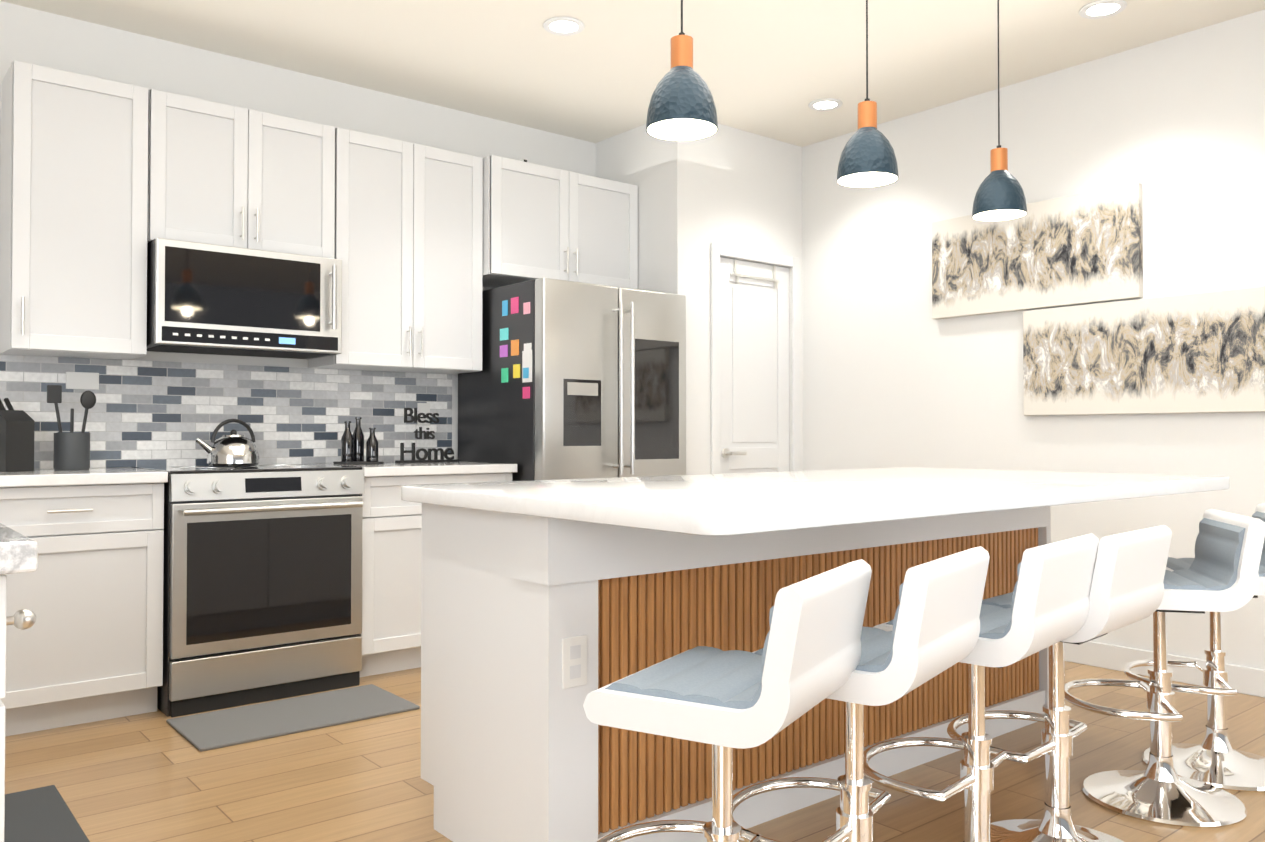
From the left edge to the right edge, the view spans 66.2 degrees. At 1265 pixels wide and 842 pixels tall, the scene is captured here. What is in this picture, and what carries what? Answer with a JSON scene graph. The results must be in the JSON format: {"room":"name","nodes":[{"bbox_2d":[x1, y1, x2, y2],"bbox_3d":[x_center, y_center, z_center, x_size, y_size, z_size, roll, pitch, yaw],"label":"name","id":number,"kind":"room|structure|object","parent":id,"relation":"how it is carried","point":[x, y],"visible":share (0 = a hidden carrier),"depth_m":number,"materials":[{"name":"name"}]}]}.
{"room":"kitchen","nodes":[
{"label":"kitchen","id":0,"kind":"room"},
{"bbox_2d":[0,1,594,467],"bbox_3d":[-2.259,-0.274,4.087,7.400,2.770,0.100,1,-1,-39],"label":"wall","id":1,"kind":"structure","parent":0,"point":[66,43],"depth_m":4.48,"materials":[{"name":"white paint"}]},
{"bbox_2d":[0,60,147,359],"bbox_3d":[-2.202,-0.798,3.838,0.463,1.070,0.366,1,-1,-39],"label":"upper cabinet","id":2,"kind":"object","parent":1,"relation":"attached to","point":[73,209],"visible":1,"depth_m":3.72,"materials":[{"name":"white paint"}]},
{"bbox_2d":[0,354,451,468],"bbox_3d":[-2.088,-0.031,4.151,2.950,0.453,0.010,1,-1,-39],"label":"backsplash","id":3,"kind":"structure","parent":1,"relation":"attached to","point":[150,413],"depth_m":4.33,"materials":[{"name":"tile"}]},
{"bbox_2d":[66,372,98,389],"bbox_3d":[-2.264,-0.166,3.997,0.120,0.070,0.005,1,-1,-39],"label":"outlet","id":4,"kind":"object","parent":3,"relation":"attached to","point":[81,380],"depth_m":3.99,"materials":[{"name":"white plastic"}]},
{"bbox_2d":[417,403,429,425],"bbox_3d":[-1.070,-0.034,4.975,0.070,0.115,0.005,1,-1,-39],"label":"outlet","id":5,"kind":"object","parent":3,"relation":"attached to","point":[424,408],"depth_m":4.97,"materials":[{"name":"white plastic"}]},
{"bbox_2d":[147,89,334,258],"bbox_3d":[-1.724,-1.022,4.233,0.766,0.610,0.366,1,-1,-39],"label":"upper cabinet","id":6,"kind":"object","parent":1,"relation":"attached to","point":[226,175],"visible":0.69,"depth_m":4.09,"materials":[{"name":"white paint"}]},
{"bbox_2d":[147,238,341,358],"bbox_3d":[-1.684,-0.505,4.177,0.756,0.418,0.465,1,-1,-39],"label":"microwave","id":7,"kind":"object","parent":6,"relation":"attached to","point":[206,298],"visible":1,"depth_m":4.01,"materials":[{"name":"grey metal"}]},
{"bbox_2d":[308,127,482,373],"bbox_3d":[-1.131,-0.785,4.717,0.760,1.070,0.366,1,-1,-39],"label":"upper cabinet","id":8,"kind":"object","parent":1,"relation":"attached to","point":[408,234],"visible":0.98,"depth_m":4.59,"materials":[{"name":"white paint"}]},
{"bbox_2d":[482,155,637,288],"bbox_3d":[-0.447,-1.018,5.236,0.944,0.590,0.436,1,-1,-39],"label":"upper cabinet","id":9,"kind":"object","parent":1,"relation":"attached to","point":[540,221],"visible":0.83,"depth_m":5.05,"materials":[{"name":"white paint"}]},
{"bbox_2d":[0,0,1264,146],"bbox_3d":[0.279,-1.743,1.016,7.400,0.080,8.100,1,-1,-39],"label":"ceiling","id":10,"kind":"structure","parent":0,"point":[772,69],"depth_m":4.28,"materials":[{"name":"white paint"}]},
{"bbox_2d":[543,16,584,34],"bbox_3d":[-0.288,-1.655,4.069,0.176,0.008,0.176,1,-1,-39],"label":"recessed light","id":11,"kind":"object","parent":10,"relation":"in","point":[562,25],"visible":0.98,"depth_m":4.06,"materials":[{"name":"white plastic"}]},
{"bbox_2d":[646,0,717,140],"bbox_3d":[0.127,-1.214,2.501,0.184,0.933,0.184,1,-1,-39],"label":"pendant light","id":12,"kind":"object","parent":10,"relation":"hanging from","point":[681,107],"visible":1,"depth_m":2.45,"materials":[{"name":"blue"}]},
{"bbox_2d":[808,98,842,110],"bbox_3d":[1.001,-1.641,5.036,0.176,0.008,0.176,1,-1,-39],"label":"recessed light","id":13,"kind":"object","parent":10,"relation":"in","point":[825,104],"visible":1,"depth_m":5.03,"materials":[{"name":"white plastic"}]},
{"bbox_2d":[837,0,897,187],"bbox_3d":[0.722,-1.206,2.990,0.184,0.933,0.184,1,-1,-39],"label":"pendant light","id":14,"kind":"object","parent":10,"relation":"hanging from","point":[867,158],"visible":1,"depth_m":2.94,"materials":[{"name":"blue"}]},
{"bbox_2d":[972,0,1026,220],"bbox_3d":[1.310,-1.200,3.472,0.184,0.933,0.184,1,-1,-39],"label":"pendant light","id":15,"kind":"object","parent":10,"relation":"hanging from","point":[999,195],"visible":1,"depth_m":3.43,"materials":[{"name":"blue"}]},
{"bbox_2d":[1079,0,1126,18],"bbox_3d":[1.891,-1.658,3.904,0.176,0.008,0.176,1,-1,-39],"label":"recessed light","id":16,"kind":"object","parent":10,"relation":"in","point":[1098,9],"visible":0.98,"depth_m":3.90,"materials":[{"name":"white plastic"}]},
{"bbox_2d":[5,661,1264,841],"bbox_3d":[0.279,1.097,0.975,7.400,0.060,8.100,1,-1,-39],"label":"floor","id":17,"kind":"structure","parent":0,"point":[155,776],"depth_m":2.96,"materials":[{"name":"brown wood"}]},
{"bbox_2d":[0,574,35,841],"bbox_3d":[-1.403,0.637,1.510,0.672,0.875,1.150,1,-1,-39],"label":"base cabinet","id":18,"kind":"object","parent":17,"relation":"on","point":[22,619],"visible":1,"depth_m":1.26,"materials":[{"name":"white paint"}]},
{"bbox_2d":[0,523,37,574],"bbox_3d":[-1.398,0.179,1.502,0.660,0.040,1.180,1,-1,-39],"label":"countertop","id":19,"kind":"structure","parent":18,"relation":"on","point":[18,552],"depth_m":1.25,"materials":[{"name":"stone"}]},
{"bbox_2d":[4,785,89,841],"bbox_3d":[-1.421,1.079,2.297,0.290,0.012,1.300,1,-1,-39],"label":"area rug","id":20,"kind":"object","parent":17,"relation":"on","point":[42,814],"visible":0.95,"depth_m":2.63,"materials":[{"name":"grey fabric"}]},
{"bbox_2d":[0,483,163,735],"bbox_3d":[-2.215,0.667,3.649,0.697,0.876,0.608,1,-1,-39],"label":"base cabinet","id":21,"kind":"object","parent":17,"relation":"on","point":[87,647],"visible":0.98,"depth_m":3.45,"materials":[{"name":"white paint"}]},
{"bbox_2d":[0,467,167,486],"bbox_3d":[-2.480,0.206,3.415,1.415,0.040,0.643,1,-1,-39],"label":"countertop","id":22,"kind":"structure","parent":21,"relation":"on","point":[90,476],"depth_m":3.47,"materials":[{"name":"white stone"}]},
{"bbox_2d":[0,398,34,471],"bbox_3d":[-2.380,0.044,3.672,0.240,0.290,0.100,0,-1,31],"label":"knife block","id":23,"kind":"object","parent":22,"relation":"on","point":[17,440],"visible":1,"depth_m":3.61,"materials":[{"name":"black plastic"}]},
{"bbox_2d":[47,385,95,469],"bbox_3d":[-2.190,0.026,3.790,0.166,0.330,0.124,1,-1,-39],"label":"utensil crock","id":24,"kind":"object","parent":22,"relation":"on","point":[71,450],"visible":1,"depth_m":3.75,"materials":[{"name":"grey ceramic"}]},
{"bbox_2d":[131,463,364,716],"bbox_3d":[-1.606,0.651,4.066,0.756,0.919,0.702,1,-1,-39],"label":"range","id":25,"kind":"object","parent":17,"relation":"on","point":[262,587],"visible":0.96,"depth_m":3.81,"materials":[{"name":"grey metal"}]},
{"bbox_2d":[195,419,259,465],"bbox_3d":[-1.737,0.091,4.161,0.261,0.203,0.210,1,-1,-39],"label":"kettle","id":26,"kind":"object","parent":25,"relation":"on","point":[233,449],"visible":1,"depth_m":4.11,"materials":[{"name":"silver metal"}]},
{"bbox_2d":[166,684,419,751],"bbox_3d":[-1.261,1.098,3.639,0.800,0.012,0.430,1,-1,-39],"label":"area rug","id":27,"kind":"object","parent":17,"relation":"on","point":[201,732],"visible":0.94,"depth_m":3.59,"materials":[{"name":"grey fabric"}]},
{"bbox_2d":[360,473,511,676],"bbox_3d":[-1.042,0.680,4.588,0.760,0.875,0.646,1,-1,-39],"label":"base cabinet","id":28,"kind":"object","parent":17,"relation":"on","point":[390,634],"visible":0.15,"depth_m":4.24,"materials":[{"name":"white paint"}]},
{"bbox_2d":[326,462,516,476],"bbox_3d":[-1.043,0.223,4.595,0.765,0.040,0.643,1,-1,-39],"label":"countertop","id":29,"kind":"structure","parent":28,"relation":"on","point":[403,469],"depth_m":4.36,"materials":[{"name":"white stone"}]},
{"bbox_2d":[333,417,383,464],"bbox_3d":[-1.283,0.092,4.547,0.180,0.220,0.160,1,-1,-39],"label":"decorative bottles","id":30,"kind":"object","parent":29,"relation":"on","point":[352,449],"visible":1,"depth_m":4.52,"materials":[{"name":"black glass"}]},
{"bbox_2d":[395,408,459,462],"bbox_3d":[-1.017,0.071,4.830,0.330,0.269,0.050,1,-1,-39],"label":"home sign","id":31,"kind":"object","parent":29,"relation":"on","point":[415,418],"visible":1,"depth_m":4.80,"materials":[{"name":"black plastic"}]},
{"bbox_2d":[458,278,685,480],"bbox_3d":[-0.295,0.234,5.028,0.904,1.780,0.866,1,-1,-39],"label":"fridge","id":32,"kind":"object","parent":17,"relation":"on","point":[575,380],"visible":0.42,"depth_m":4.71,"materials":[{"name":"grey metal"}]},
{"bbox_2d":[583,559,871,841],"bbox_3d":[0.132,0.663,1.696,0.477,0.828,0.420,0,-1,30],"label":"stool","id":33,"kind":"object","parent":17,"relation":"on","point":[724,703],"visible":0.98,"depth_m":1.56,"materials":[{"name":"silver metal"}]},
{"bbox_2d":[421,503,1050,841],"bbox_3d":[0.490,0.660,3.128,2.270,0.875,0.627,1,-1,-39],"label":"kitchen island","id":34,"kind":"object","parent":17,"relation":"on","point":[535,630],"visible":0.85,"depth_m":2.46,"materials":[{"name":"white paint"}]},
{"bbox_2d":[401,467,1229,535],"bbox_3d":[0.665,0.199,2.917,2.374,0.040,1.245,1,-1,-39],"label":"island countertop","id":35,"kind":"structure","parent":34,"relation":"on","point":[726,504],"depth_m":2.33,"materials":[{"name":"white stone"}]},
{"bbox_2d":[733,546,989,841],"bbox_3d":[0.416,0.666,1.930,0.477,0.828,0.420,-1,-1,36],"label":"stool","id":36,"kind":"object","parent":17,"relation":"on","point":[935,631],"visible":0.6,"depth_m":1.81,"materials":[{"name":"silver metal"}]},
{"bbox_2d":[864,534,1098,841],"bbox_3d":[0.757,0.670,2.212,0.477,0.828,0.420,-1,-1,42],"label":"stool","id":37,"kind":"object","parent":17,"relation":"on","point":[1050,599],"visible":0.85,"depth_m":2.10,"materials":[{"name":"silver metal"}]},
{"bbox_2d":[947,525,1171,841],"bbox_3d":[1.041,0.673,2.445,0.420,0.828,0.477,1,-1,-44],"label":"stool","id":38,"kind":"object","parent":17,"relation":"on","point":[1127,586],"visible":0.75,"depth_m":2.39,"materials":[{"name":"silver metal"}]},
{"bbox_2d":[1065,509,1264,827],"bbox_3d":[1.501,0.679,2.815,0.477,0.828,0.420,0,-1,14],"label":"stool","id":39,"kind":"object","parent":17,"relation":"on","point":[1220,574],"visible":0.83,"depth_m":2.73,"materials":[{"name":"silver metal"}]},
{"bbox_2d":[1122,503,1264,791],"bbox_3d":[1.818,0.682,3.076,0.477,0.828,0.420,0,-1,16],"label":"stool","id":40,"kind":"object","parent":17,"relation":"on","point":[1214,758],"visible":0.56,"depth_m":3.04,"materials":[{"name":"silver metal"}]},
{"bbox_2d":[595,124,691,474],"bbox_3d":[0.049,-0.255,5.451,0.100,2.770,0.720,1,-1,-39],"label":"wall","id":41,"kind":"structure","parent":0,"point":[657,171],"depth_m":5.26,"materials":[{"name":"white paint"}]},
{"bbox_2d":[691,123,802,474],"bbox_3d":[0.632,-0.254,5.529,0.900,2.770,0.100,1,-1,-39],"label":"wall","id":42,"kind":"structure","parent":0,"point":[746,189],"depth_m":5.42,"materials":[{"name":"white paint"}]},
{"bbox_2d":[720,257,788,473],"bbox_3d":[0.701,0.107,5.519,0.592,2.024,0.105,1,-1,-39],"label":"pantry door","id":43,"kind":"structure","parent":42,"relation":"in","point":[754,367],"depth_m":5.53,"materials":[{"name":"white wood"}]},
{"bbox_2d":[711,243,799,473],"bbox_3d":[0.709,0.081,5.510,0.720,2.100,0.016,1,-1,-39],"label":"door frame","id":44,"kind":"structure","parent":42,"relation":"attached to","point":[717,250],"depth_m":5.42,"materials":[{"name":"white wood"}]},
{"bbox_2d":[802,9,1264,669],"bbox_3d":[3.131,-0.286,3.272,0.100,2.770,8.000,1,-1,-39],"label":"wall","id":45,"kind":"structure","parent":0,"point":[896,375],"depth_m":4.58,"materials":[{"name":"white paint"}]},
{"bbox_2d":[932,182,1142,318],"bbox_3d":[1.903,-0.789,4.665,0.038,0.505,1.040,1,-1,-39],"label":"picture","id":46,"kind":"object","parent":45,"relation":"attached to","point":[1082,248],"visible":0.96,"depth_m":4.58,"materials":[{"name":"fabric"}]},
{"bbox_2d":[1023,286,1264,415],"bbox_3d":[2.223,-0.282,4.267,0.038,0.501,1.050,1,-1,-39],"label":"picture","id":47,"kind":"object","parent":45,"relation":"attached to","point":[1204,352],"visible":0.96,"depth_m":4.21,"materials":[{"name":"fabric"}]},
{"bbox_2d":[1064,641,1264,697],"bbox_3d":[3.315,1.039,2.937,0.013,0.110,7.278,1,-1,-39],"label":"baseboard","id":48,"kind":"structure","parent":45,"relation":"attached to","point":[1247,680],"depth_m":4.24,"materials":[{"name":"white"}]}
]}

